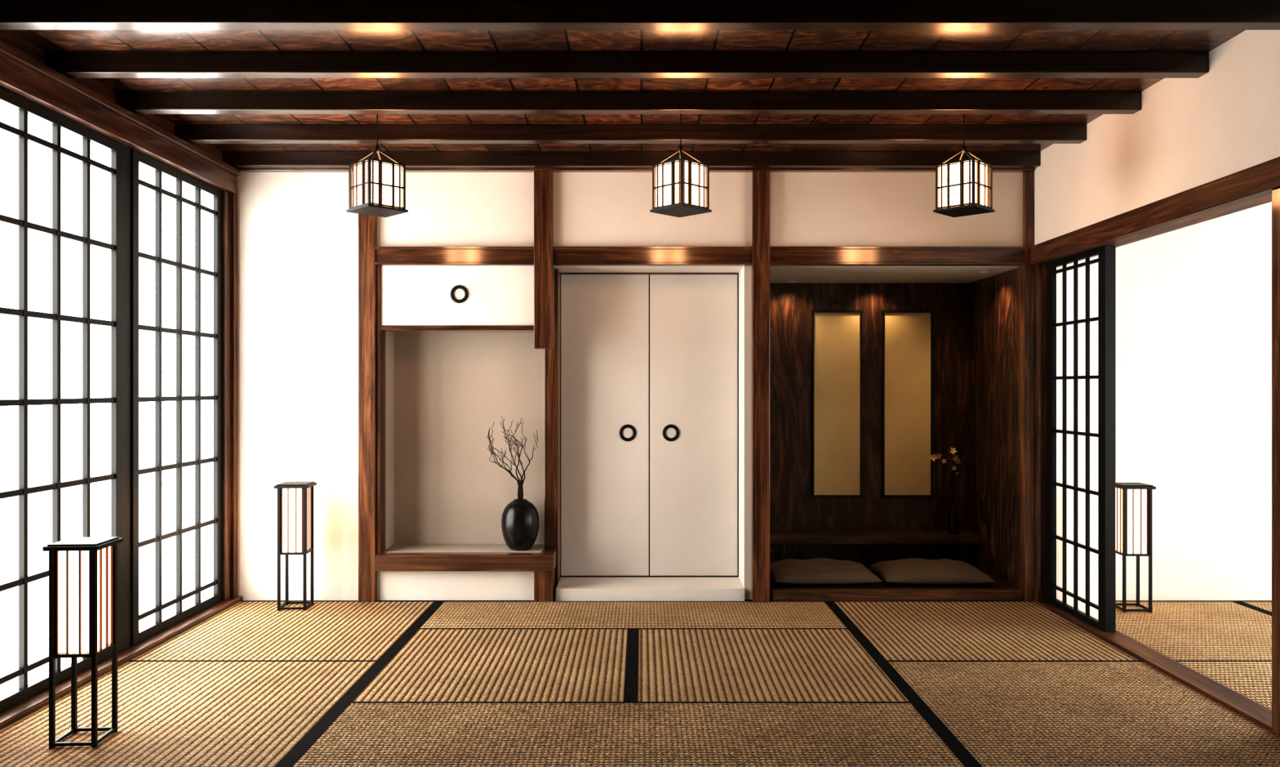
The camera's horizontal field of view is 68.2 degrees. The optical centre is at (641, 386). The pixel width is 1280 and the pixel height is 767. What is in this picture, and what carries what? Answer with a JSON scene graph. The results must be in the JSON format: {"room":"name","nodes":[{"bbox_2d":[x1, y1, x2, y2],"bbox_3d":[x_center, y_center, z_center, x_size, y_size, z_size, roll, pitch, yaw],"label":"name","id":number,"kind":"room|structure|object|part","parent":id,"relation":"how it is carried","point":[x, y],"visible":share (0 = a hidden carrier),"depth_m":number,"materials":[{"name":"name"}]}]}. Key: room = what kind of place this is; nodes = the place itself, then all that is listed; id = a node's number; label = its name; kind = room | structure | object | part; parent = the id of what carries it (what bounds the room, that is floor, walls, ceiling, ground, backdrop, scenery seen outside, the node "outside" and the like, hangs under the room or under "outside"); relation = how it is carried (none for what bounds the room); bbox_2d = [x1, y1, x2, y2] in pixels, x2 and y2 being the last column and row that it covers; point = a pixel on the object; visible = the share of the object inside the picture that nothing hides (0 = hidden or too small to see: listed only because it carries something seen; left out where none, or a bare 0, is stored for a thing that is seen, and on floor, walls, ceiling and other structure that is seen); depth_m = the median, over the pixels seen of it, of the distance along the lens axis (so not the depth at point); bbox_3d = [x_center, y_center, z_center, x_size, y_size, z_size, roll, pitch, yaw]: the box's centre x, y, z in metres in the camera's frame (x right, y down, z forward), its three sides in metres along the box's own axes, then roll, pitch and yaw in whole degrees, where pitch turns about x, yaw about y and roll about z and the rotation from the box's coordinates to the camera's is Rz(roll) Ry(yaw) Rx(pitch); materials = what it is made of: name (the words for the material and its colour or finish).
{"room":"traditional dwelling","nodes":[
{"label":"traditional dwelling","id":0,"kind":"room"},
{"bbox_2d":[0,30,222,160],"bbox_3d":[-2.535,-0.067,2.265,0.100,2.662,6.930,0,0,0],"label":"wall","id":1,"kind":"structure","parent":0,"point":[6,37],"depth_m":4.29,"materials":[{"name":"brown wood"}]},
{"bbox_2d":[0,40,240,193],"bbox_3d":[-2.498,-1.232,2.240,0.175,0.139,6.880,0,0,0],"label":"trim","id":2,"kind":"structure","parent":1,"relation":"attached to","point":[22,75],"depth_m":4.29,"materials":[{"name":"brown wood"}]},
{"bbox_2d":[0,595,242,728],"bbox_3d":[-2.502,1.293,2.265,0.165,0.058,6.930,0,0,0],"label":"trim","id":3,"kind":"structure","parent":1,"relation":"attached to","point":[16,712],"depth_m":4.39,"materials":[{"name":"brown wood"}]},
{"bbox_2d":[0,87,122,711],"bbox_3d":[-2.515,0.050,4.040,0.056,2.425,0.980,0,0,0],"label":"frame","id":4,"kind":"object","parent":3,"relation":"on","point":[6,97],"visible":0.73,"depth_m":4.47,"materials":[{"name":"black paint"}]},
{"bbox_2d":[0,102,111,697],"bbox_3d":[-2.515,0.050,4.040,0.003,2.335,0.870,0,0,0],"label":"paper","id":5,"kind":"object","parent":4,"relation":"attached to","point":[39,157],"visible":0.67,"depth_m":3.97,"materials":[{"name":"white paper"}]},
{"bbox_2d":[0,110,115,688],"bbox_3d":[-2.502,0.050,4.040,0.022,2.335,0.870,0,0,0],"label":"lattice","id":6,"kind":"object","parent":4,"relation":"attached to","point":[23,313],"visible":0.8,"depth_m":3.96,"materials":[{"name":"black paint"}]},
{"bbox_2d":[131,149,222,644],"bbox_3d":[-2.515,0.050,5.110,0.056,2.425,0.980,0,0,0],"label":"frame","id":7,"kind":"object","parent":3,"relation":"on","point":[137,157],"visible":0.7,"depth_m":5.00,"materials":[{"name":"black paint"}]},
{"bbox_2d":[138,163,213,630],"bbox_3d":[-2.515,0.050,5.110,0.003,2.335,0.870,0,0,0],"label":"paper","id":8,"kind":"object","parent":7,"relation":"attached to","point":[146,197],"visible":0.64,"depth_m":5.05,"materials":[{"name":"white paper"}]},
{"bbox_2d":[138,170,217,622],"bbox_3d":[-2.502,0.050,5.110,0.022,2.335,0.870,0,0,0],"label":"lattice","id":9,"kind":"object","parent":7,"relation":"attached to","point":[157,468],"visible":0.9,"depth_m":5.10,"materials":[{"name":"black paint"}]},
{"bbox_2d":[122,145,131,649],"bbox_3d":[-2.535,0.051,4.575,0.080,2.427,0.090,0,0,0],"label":"trim","id":10,"kind":"structure","parent":1,"relation":"attached to","point":[126,152],"depth_m":4.57,"materials":[{"name":"black paint"}]},
{"bbox_2d":[222,191,231,599],"bbox_3d":[-2.527,0.051,5.640,0.115,2.427,0.080,0,0,0],"label":"trim","id":11,"kind":"structure","parent":1,"relation":"attached to","point":[226,197],"depth_m":5.61,"materials":[{"name":"brown wood"}]},
{"bbox_2d":[230,176,237,597],"bbox_3d":[-2.467,-0.005,5.705,0.035,2.594,0.050,0,0,0],"label":"trim","id":12,"kind":"structure","parent":1,"relation":"attached to","point":[233,196],"depth_m":5.69,"materials":[{"name":"brown wood"}]},
{"bbox_2d":[8,30,1244,151],"bbox_3d":[1.300,-1.448,2.775,8.000,0.100,8.150,0,0,0],"label":"ceiling","id":13,"kind":"structure","parent":0,"point":[49,41],"depth_m":3.93,"materials":[{"name":"brown wood"}]},
{"bbox_2d":[346,114,408,217],"bbox_3d":[-1.285,-1.125,4.590,0.212,0.547,0.212,0,0,45],"label":"pendant lantern","id":14,"kind":"object","parent":13,"relation":"hanging from","point":[376,188],"visible":0.9,"depth_m":4.54,"materials":[{"name":"white paper"}]},
{"bbox_3d":[-1.285,-0.966,4.590,0.212,0.230,0.212,0,0,-45],"label":"frame","id":15,"kind":"part","parent":14,"relation":"part of","materials":[{"name":"black paint"}]},
{"bbox_3d":[-1.285,-1.274,4.590,0.005,0.247,0.005,0,0,-23],"label":"cord","id":16,"kind":"part","parent":14,"relation":"part of","materials":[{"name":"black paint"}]},
{"bbox_3d":[-1.285,-0.965,4.590,0.168,0.208,0.168,0,0,-45],"label":"lamp shade","id":17,"kind":"part","parent":14,"relation":"part of","materials":[{"name":"white paper"}]},
{"bbox_2d":[46,52,1208,78],"bbox_3d":[-0.059,-1.355,3.978,4.851,0.086,0.075,0,0,0],"label":"ceiling beam","id":18,"kind":"structure","parent":13,"relation":"attached to","point":[70,64],"depth_m":3.94,"materials":[{"name":"brown wood"}]},
{"bbox_2d":[116,91,1141,114],"bbox_3d":[-0.059,-1.355,4.508,4.851,0.086,0.075,0,0,0],"label":"ceiling beam","id":19,"kind":"structure","parent":13,"relation":"attached to","point":[137,102],"depth_m":4.47,"materials":[{"name":"brown wood"}]},
{"bbox_2d":[174,124,1086,143],"bbox_3d":[-0.059,-1.355,5.057,4.851,0.086,0.075,0,0,0],"label":"ceiling beam","id":20,"kind":"structure","parent":13,"relation":"attached to","point":[190,133],"depth_m":5.02,"materials":[{"name":"brown wood"}]},
{"bbox_2d":[222,151,1040,168],"bbox_3d":[-0.059,-1.355,5.637,4.851,0.086,0.075,0,0,0],"label":"ceiling beam","id":21,"kind":"structure","parent":13,"relation":"attached to","point":[237,159],"depth_m":5.60,"materials":[{"name":"brown wood"}]},
{"bbox_2d":[0,0,1279,30],"bbox_3d":[-0.059,-1.355,3.438,4.851,0.086,0.075,0,0,0],"label":"ceiling beam","id":22,"kind":"structure","parent":13,"relation":"attached to","point":[15,15],"depth_m":3.40,"materials":[{"name":"brown wood"}]},
{"bbox_2d":[649,114,711,217],"bbox_3d":[0.190,-1.125,4.590,0.212,0.547,0.212,0,0,45],"label":"pendant lantern","id":23,"kind":"object","parent":13,"relation":"hanging from","point":[680,188],"visible":0.88,"depth_m":4.54,"materials":[{"name":"white paper"}]},
{"bbox_3d":[0.190,-0.965,4.590,0.168,0.208,0.168,0,0,-45],"label":"lamp shade","id":24,"kind":"part","parent":23,"relation":"part of","materials":[{"name":"white paper"}]},
{"bbox_3d":[0.190,-0.966,4.590,0.212,0.230,0.212,0,0,-45],"label":"frame","id":25,"kind":"part","parent":23,"relation":"part of","materials":[{"name":"black paint"}]},
{"bbox_3d":[0.190,-1.274,4.590,0.005,0.247,0.005,0,0,23],"label":"cord","id":26,"kind":"part","parent":23,"relation":"part of","materials":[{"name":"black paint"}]},
{"bbox_2d":[933,114,995,217],"bbox_3d":[1.566,-1.125,4.590,0.212,0.547,0.212,0,0,45],"label":"pendant lantern","id":27,"kind":"object","parent":13,"relation":"hanging from","point":[963,188],"visible":0.84,"depth_m":4.54,"materials":[{"name":"white paper"}]},
{"bbox_3d":[1.566,-0.965,4.590,0.168,0.208,0.168,0,0,-45],"label":"lamp shade","id":28,"kind":"part","parent":27,"relation":"part of","materials":[{"name":"white paper"}]},
{"bbox_3d":[1.566,-0.966,4.590,0.212,0.230,0.212,0,0,-45],"label":"frame","id":29,"kind":"part","parent":27,"relation":"part of","materials":[{"name":"black paint"}]},
{"bbox_3d":[1.566,-1.274,4.590,0.005,0.247,0.005,0,0,-23],"label":"cord","id":30,"kind":"part","parent":27,"relation":"part of","materials":[{"name":"black paint"}]},
{"bbox_2d":[237,172,1271,600],"bbox_3d":[1.308,-0.038,5.965,7.785,2.720,0.470,0,0,0],"label":"wall","id":31,"kind":"structure","parent":0,"point":[298,240],"depth_m":5.73,"materials":[{"name":"white paint"}]},
{"bbox_2d":[358,213,377,601],"bbox_3d":[-1.656,-0.005,5.745,0.104,2.594,0.110,0,0,0],"label":"trim","id":32,"kind":"structure","parent":31,"relation":"attached to","point":[367,224],"depth_m":5.69,"materials":[{"name":"brown wood"}]},
{"bbox_2d":[376,265,384,553],"bbox_3d":[-1.591,0.142,5.755,0.025,1.760,0.090,0,0,0],"label":"trim","id":33,"kind":"structure","parent":31,"relation":"attached to","point":[380,334],"depth_m":5.71,"materials":[{"name":"brown wood"}]},
{"bbox_2d":[375,246,533,265],"bbox_3d":[-1.127,-0.792,5.720,0.954,0.109,0.060,0,0,0],"label":"trim","id":34,"kind":"structure","parent":31,"relation":"attached to","point":[384,255],"depth_m":5.70,"materials":[{"name":"brown wood"}]},
{"bbox_2d":[380,265,533,331],"bbox_3d":[-1.114,-0.541,5.771,0.930,0.394,0.118,0,0,0],"label":"upper cabinet","id":35,"kind":"object","parent":31,"relation":"attached to","point":[415,298],"depth_m":5.72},
{"bbox_2d":[384,330,544,549],"bbox_3d":[-1.140,0.277,5.965,1.080,2.030,0.270,0,0,0],"label":"wall alcove","id":36,"kind":"structure","parent":31,"relation":"in","point":[444,391],"depth_m":6.03,"materials":[{"name":"beige paint"}]},
{"bbox_2d":[373,543,556,570],"bbox_3d":[-1.067,1.052,5.845,1.074,0.104,0.370,0,0,0],"label":"shelf","id":37,"kind":"object","parent":31,"relation":"attached to","point":[397,557],"visible":0.84,"depth_m":5.67,"materials":[{"name":"brown wood"}]},
{"bbox_2d":[487,415,539,550],"bbox_3d":[-0.790,0.587,5.840,0.311,0.825,0.231,0,0,0],"label":"vase","id":38,"kind":"object","parent":37,"relation":"on","point":[520,520],"visible":1,"depth_m":5.77,"materials":[{"name":"black ceramic"}]},
{"bbox_2d":[533,170,554,349],"bbox_3d":[-0.592,-0.767,5.740,0.114,1.069,0.120,0,0,0],"label":"trim","id":39,"kind":"structure","parent":31,"relation":"attached to","point":[544,268],"depth_m":5.68,"materials":[{"name":"brown wood"}]},
{"bbox_2d":[533,569,554,601],"bbox_3d":[-0.592,1.200,5.745,0.114,0.185,0.110,0,0,0],"label":"trim","id":40,"kind":"structure","parent":31,"relation":"attached to","point":[544,580],"depth_m":5.69,"materials":[{"name":"brown wood"}]},
{"bbox_2d":[544,268,560,593],"bbox_3d":[-0.565,0.277,6.015,0.085,2.030,0.230,0,0,0],"label":"trim","id":41,"kind":"structure","parent":31,"relation":"attached to","point":[552,357],"depth_m":5.90,"materials":[{"name":"brown wood"}]},
{"bbox_2d":[560,274,648,575],"bbox_3d":[-0.237,0.244,6.103,0.566,1.940,0.054,0,0,0],"label":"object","id":42,"kind":"object","parent":31,"relation":"attached to","point":[605,317],"depth_m":6.09,"materials":[{"name":"paper"}]},
{"bbox_3d":[-0.089,0.294,6.082,0.109,0.109,0.012,0,0,0],"label":"ring pull","id":43,"kind":"part","parent":42,"relation":"part of","materials":[{"name":"black metal"}]},
{"bbox_2d":[236,168,1035,172],"bbox_3d":[-0.059,-1.317,5.702,4.851,0.031,0.055,0,0,0],"label":"trim","id":44,"kind":"structure","parent":31,"relation":"attached to","point":[242,170],"depth_m":5.68,"materials":[{"name":"brown wood"}]},
{"bbox_2d":[560,272,738,577],"bbox_3d":[0.052,0.242,6.106,1.144,1.960,0.048,0,0,0],"label":"strips","id":45,"kind":"object","parent":31,"relation":"attached to","point":[649,273],"visible":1,"depth_m":6.08,"materials":[{"name":"black paint"}]},
{"bbox_2d":[552,246,752,265],"bbox_3d":[0.067,-0.792,5.720,1.203,0.109,0.060,0,0,0],"label":"trim","id":46,"kind":"structure","parent":31,"relation":"attached to","point":[562,255],"depth_m":5.70,"materials":[{"name":"brown wood"}]},
{"bbox_2d":[649,274,737,575],"bbox_3d":[0.337,0.244,6.103,0.568,1.940,0.054,0,0,0],"label":"panel","id":47,"kind":"object","parent":31,"relation":"attached to","point":[693,317],"depth_m":6.09,"materials":[{"name":"paper"}]},
{"bbox_3d":[0.189,0.294,6.082,0.109,0.109,0.012,0,0,0],"label":"ring pull","id":48,"kind":"part","parent":47,"relation":"part of","materials":[{"name":"black metal"}]},
{"bbox_2d":[751,170,769,601],"bbox_3d":[0.720,-0.005,5.755,0.104,2.594,0.150,0,0,0],"label":"wooden post","id":49,"kind":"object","parent":31,"relation":"attached to","point":[760,268],"depth_m":5.68,"materials":[{"name":"brown wood"}]},
{"bbox_2d":[769,246,1025,265],"bbox_3d":[1.542,-0.792,5.720,1.540,0.109,0.060,0,0,0],"label":"trim","id":50,"kind":"structure","parent":31,"relation":"attached to","point":[779,255],"depth_m":5.70,"materials":[{"name":"brown wood"}]},
{"bbox_2d":[771,587,1023,600],"bbox_3d":[1.552,1.275,5.740,1.520,0.094,0.060,0,0,0],"label":"trim","id":51,"kind":"structure","parent":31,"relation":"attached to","point":[777,593],"depth_m":5.71,"materials":[{"name":"brown wood"}]},
{"bbox_2d":[1035,263,1046,599],"bbox_3d":[2.433,0.277,5.695,0.125,2.030,0.070,0,0,0],"label":"trim","id":52,"kind":"structure","parent":31,"relation":"attached to","point":[1040,268],"depth_m":5.66,"materials":[{"name":"brown wood"}]},
{"bbox_2d":[242,593,1271,600],"bbox_3d":[1.300,1.387,2.775,8.000,0.130,8.150,0,0,0],"label":"floor","id":53,"kind":"structure","parent":0,"point":[554,598],"depth_m":5.85,"materials":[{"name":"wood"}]},
{"bbox_2d":[0,660,382,766],"bbox_3d":[-1.820,1.306,3.825,1.200,0.031,1.270,0,0,0],"label":"mat","id":54,"kind":"object","parent":53,"relation":"on","point":[171,713],"visible":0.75,"depth_m":3.71,"materials":[{"name":"beige wicker"}]},
{"bbox_2d":[42,536,123,747],"bbox_3d":[-2.045,0.927,3.465,0.190,0.730,0.190,0,0,-3],"label":"lantern","id":55,"kind":"object","parent":54,"relation":"on","point":[83,571],"visible":1,"depth_m":3.40,"materials":[{"name":"white paper"}]},
{"bbox_3d":[-2.045,0.770,3.465,0.134,0.369,0.134,0,0,-3],"label":"lamp shade","id":56,"kind":"part","parent":55,"relation":"part of","materials":[{"name":"white paper"}]},
{"bbox_2d":[129,600,439,660],"bbox_3d":[-1.820,1.306,5.082,1.200,0.031,1.245,0,0,0],"label":"mat","id":57,"kind":"object","parent":53,"relation":"on","point":[246,630],"visible":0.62,"depth_m":4.96,"materials":[{"name":"beige wicker"}]},
{"bbox_2d":[274,481,316,610],"bbox_3d":[-2.030,0.927,5.545,0.190,0.730,0.190,0,0,-3],"label":"lantern","id":58,"kind":"object","parent":57,"relation":"on","point":[295,499],"visible":1,"depth_m":5.48,"materials":[{"name":"white paper"}]},
{"bbox_3d":[-2.030,0.770,5.545,0.134,0.369,0.134,0,0,-3],"label":"lamp shade","id":59,"kind":"part","parent":58,"relation":"part of","materials":[{"name":"white paper"}]},
{"bbox_2d":[344,628,633,702],"bbox_3d":[-0.632,1.306,4.463,1.175,0.031,1.181,0,0,0],"label":"mat","id":60,"kind":"object","parent":53,"relation":"on","point":[428,664],"visible":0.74,"depth_m":4.38,"materials":[{"name":"beige wicker"}]},
{"bbox_2d":[283,702,973,766],"bbox_3d":[-0.045,1.306,3.281,2.350,0.031,1.183,0,0,0],"label":"mat","id":61,"kind":"object","parent":53,"relation":"on","point":[357,734],"visible":1,"depth_m":3.51,"materials":[{"name":"beige wicker"}]},
{"bbox_2d":[413,600,853,628],"bbox_3d":[-0.045,1.306,5.380,2.350,0.031,0.651,0,0,0],"label":"mat","id":62,"kind":"object","parent":53,"relation":"on","point":[445,614],"visible":0.77,"depth_m":5.33,"materials":[{"name":"beige wicker"}]},
{"bbox_2d":[631,628,916,702],"bbox_3d":[0.542,1.306,4.463,1.175,0.031,1.181,0,0,0],"label":"mat","id":63,"kind":"object","parent":53,"relation":"on","point":[668,664],"visible":0.77,"depth_m":4.38,"materials":[{"name":"beige wicker"}]},
{"bbox_2d":[769,562,1016,600],"bbox_3d":[1.558,1.282,6.236,1.531,0.080,0.929,0,0,0],"label":"platform","id":64,"kind":"object","parent":53,"relation":"on","point":[1000,584],"visible":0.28,"depth_m":5.93,"materials":[{"name":"brown wood"}]},
{"bbox_2d":[769,557,883,583],"bbox_3d":[1.155,1.183,6.110,0.690,0.116,0.540,0,0,-1],"label":"floor cushion","id":65,"kind":"object","parent":64,"relation":"on","point":[818,570],"visible":0.98,"depth_m":5.91,"materials":[{"name":"fabric"}]},
{"bbox_2d":[769,530,980,563],"bbox_3d":[1.558,1.131,6.591,1.531,0.222,0.222,0,0,0],"label":"table","id":66,"kind":"object","parent":64,"relation":"on","point":[962,538],"visible":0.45,"depth_m":6.48,"materials":[{"name":"brown wood"}]},
{"bbox_2d":[929,447,960,533],"bbox_3d":[2.107,0.716,6.550,0.226,0.605,0.078,0,0,-25],"label":"vase","id":67,"kind":"object","parent":66,"relation":"on","point":[953,517],"visible":1,"depth_m":6.56,"materials":[{"name":"black ceramic"}]},
{"bbox_2d":[867,557,997,583],"bbox_3d":[1.865,1.183,6.110,0.690,0.117,0.540,0,0,2],"label":"floor cushion","id":68,"kind":"object","parent":64,"relation":"on","point":[910,570],"visible":1,"depth_m":5.92,"materials":[{"name":"fabric"}]},
{"bbox_2d":[829,600,1141,660],"bbox_3d":[1.747,1.306,5.082,1.234,0.031,1.245,0,0,0],"label":"mat","id":69,"kind":"object","parent":53,"relation":"on","point":[894,630],"visible":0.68,"depth_m":4.96,"materials":[{"name":"beige wicker"}]},
{"bbox_2d":[881,660,1279,766],"bbox_3d":[1.747,1.306,3.825,1.234,0.031,1.270,0,0,0],"label":"mat","id":70,"kind":"object","parent":53,"relation":"on","point":[995,713],"visible":0.91,"depth_m":3.71,"materials":[{"name":"beige wicker"}]},
{"bbox_2d":[1115,600,1271,660],"bbox_3d":[3.045,1.306,5.082,1.090,0.031,1.245,0,0,0],"label":"mat","id":71,"kind":"object","parent":53,"relation":"on","point":[1180,630],"visible":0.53,"depth_m":5.04,"materials":[{"name":"beige wicker"}]},
{"bbox_2d":[1115,482,1155,612],"bbox_3d":[2.850,0.927,5.500,0.190,0.730,0.190,0,0,2],"label":"lantern","id":72,"kind":"object","parent":71,"relation":"on","point":[1134,500],"visible":0.83,"depth_m":5.43,"materials":[{"name":"white paper"}]},
{"bbox_3d":[2.850,0.770,5.500,0.134,0.369,0.134,0,0,2],"label":"lamp shade","id":73,"kind":"part","parent":72,"relation":"part of","materials":[{"name":"white paper"}]},
{"bbox_2d":[1177,660,1271,709],"bbox_3d":[3.045,1.306,3.825,1.090,0.031,1.270,0,0,0],"label":"mat","id":74,"kind":"object","parent":53,"relation":"on","point":[1252,679],"visible":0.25,"depth_m":4.24,"materials":[{"name":"beige wicker"}]},
{"bbox_2d":[1237,600,1271,613],"bbox_3d":[4.393,1.306,5.082,1.605,0.031,1.245,0,0,0],"label":"mat","id":75,"kind":"object","parent":53,"relation":"on","point":[1266,606],"visible":0.42,"depth_m":5.61,"materials":[{"name":"beige wicker"}]},
{"bbox_2d":[769,283,968,562],"bbox_3d":[1.575,0.257,6.752,1.750,2.130,0.096,0,0,0],"label":"wall","id":76,"kind":"structure","parent":0,"point":[793,507],"depth_m":6.71,"materials":[{"name":"brown wood"}]},
{"bbox_2d":[811,299,862,497],"bbox_3d":[1.384,0.080,6.686,0.364,1.401,0.024,0,0,0],"label":"scroll","id":77,"kind":"object","parent":76,"relation":"hanging from","point":[837,335],"visible":1,"depth_m":6.69,"materials":[{"name":"beige paper"}]},
{"bbox_3d":[1.384,-0.574,6.684,0.204,0.080,0.010,0,0,0],"label":"cord","id":78,"kind":"part","parent":77,"relation":"part of","materials":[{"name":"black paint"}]},
{"bbox_2d":[881,299,933,497],"bbox_3d":[1.882,0.080,6.686,0.364,1.401,0.024,0,0,0],"label":"scroll","id":79,"kind":"object","parent":76,"relation":"hanging from","point":[907,335],"visible":1,"depth_m":6.69,"materials":[{"name":"beige paper"}]},
{"bbox_3d":[1.882,-0.574,6.684,0.204,0.080,0.010,0,0,0],"label":"cord","id":80,"kind":"part","parent":79,"relation":"part of","materials":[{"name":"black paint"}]},
{"bbox_2d":[769,267,1016,283],"bbox_3d":[1.558,-0.773,6.267,1.535,0.070,0.874,0,0,0],"label":"ceiling","id":81,"kind":"structure","parent":0,"point":[777,275],"depth_m":6.21,"materials":[{"name":"white paint"}]},
{"bbox_2d":[979,271,990,273],"bbox_3d":[2.200,-0.735,6.050,0.064,0.006,0.064,0,0,0],"label":"recessed light","id":82,"kind":"object","parent":81,"relation":"in","point":[982,272],"visible":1,"depth_m":6.03,"materials":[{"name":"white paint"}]},
{"bbox_2d":[968,267,1024,600],"bbox_3d":[2.373,0.292,6.232,0.095,2.060,0.944,0,0,0],"label":"wall","id":83,"kind":"structure","parent":0,"point":[993,300],"depth_m":6.24,"materials":[{"name":"brown wood"}]},
{"bbox_2d":[1034,599,1271,731],"bbox_3d":[2.433,1.300,4.565,0.134,0.044,2.330,0,0,0],"label":"trim","id":84,"kind":"structure","parent":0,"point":[1239,703],"depth_m":4.23,"materials":[{"name":"brown wood"}]},
{"bbox_2d":[1046,245,1115,631],"bbox_3d":[2.451,0.270,5.297,0.056,2.016,0.716,0,0,0],"label":"frame","id":85,"kind":"object","parent":84,"relation":"on","point":[1106,621],"visible":0.93,"depth_m":4.99,"materials":[{"name":"black paint"}]},
{"bbox_2d":[1053,257,1097,615],"bbox_3d":[2.441,0.270,5.297,0.016,1.956,0.566,0,0,0],"label":"lattice","id":86,"kind":"object","parent":85,"relation":"attached to","point":[1088,262],"visible":0.89,"depth_m":5.30,"materials":[{"name":"black paint"}]},
{"bbox_2d":[1056,255,1097,619],"bbox_3d":[2.451,0.270,5.297,0.004,1.956,0.566,0,0,0],"label":"paper","id":87,"kind":"object","parent":85,"relation":"attached to","point":[1093,267],"visible":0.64,"depth_m":5.28,"materials":[{"name":"white paper"}]},
{"bbox_2d":[1034,30,1279,244],"bbox_3d":[2.426,-0.053,2.265,0.120,2.690,6.930,0,0,0],"label":"wall","id":88,"kind":"structure","parent":0,"point":[1186,134],"depth_m":4.22,"materials":[{"name":"white paint"}]},
{"bbox_2d":[1018,170,1035,601],"bbox_3d":[2.341,-0.005,5.745,0.059,2.594,0.110,0,0,0],"label":"trim","id":89,"kind":"structure","parent":88,"relation":"attached to","point":[1027,271],"depth_m":5.69,"materials":[{"name":"brown wood"}]},
{"bbox_2d":[1031,156,1279,264],"bbox_3d":[2.426,-0.792,4.545,0.170,0.109,2.290,0,0,0],"label":"trim","id":90,"kind":"structure","parent":88,"relation":"attached to","point":[1252,186],"depth_m":4.20,"materials":[{"name":"brown wood"}]},
{"bbox_2d":[1271,187,1279,736],"bbox_3d":[2.426,0.277,3.467,0.140,2.030,0.135,0,0,0],"label":"trim","id":91,"kind":"structure","parent":88,"relation":"attached to","point":[1275,193],"depth_m":3.51,"materials":[{"name":"brown wood"}]}
]}

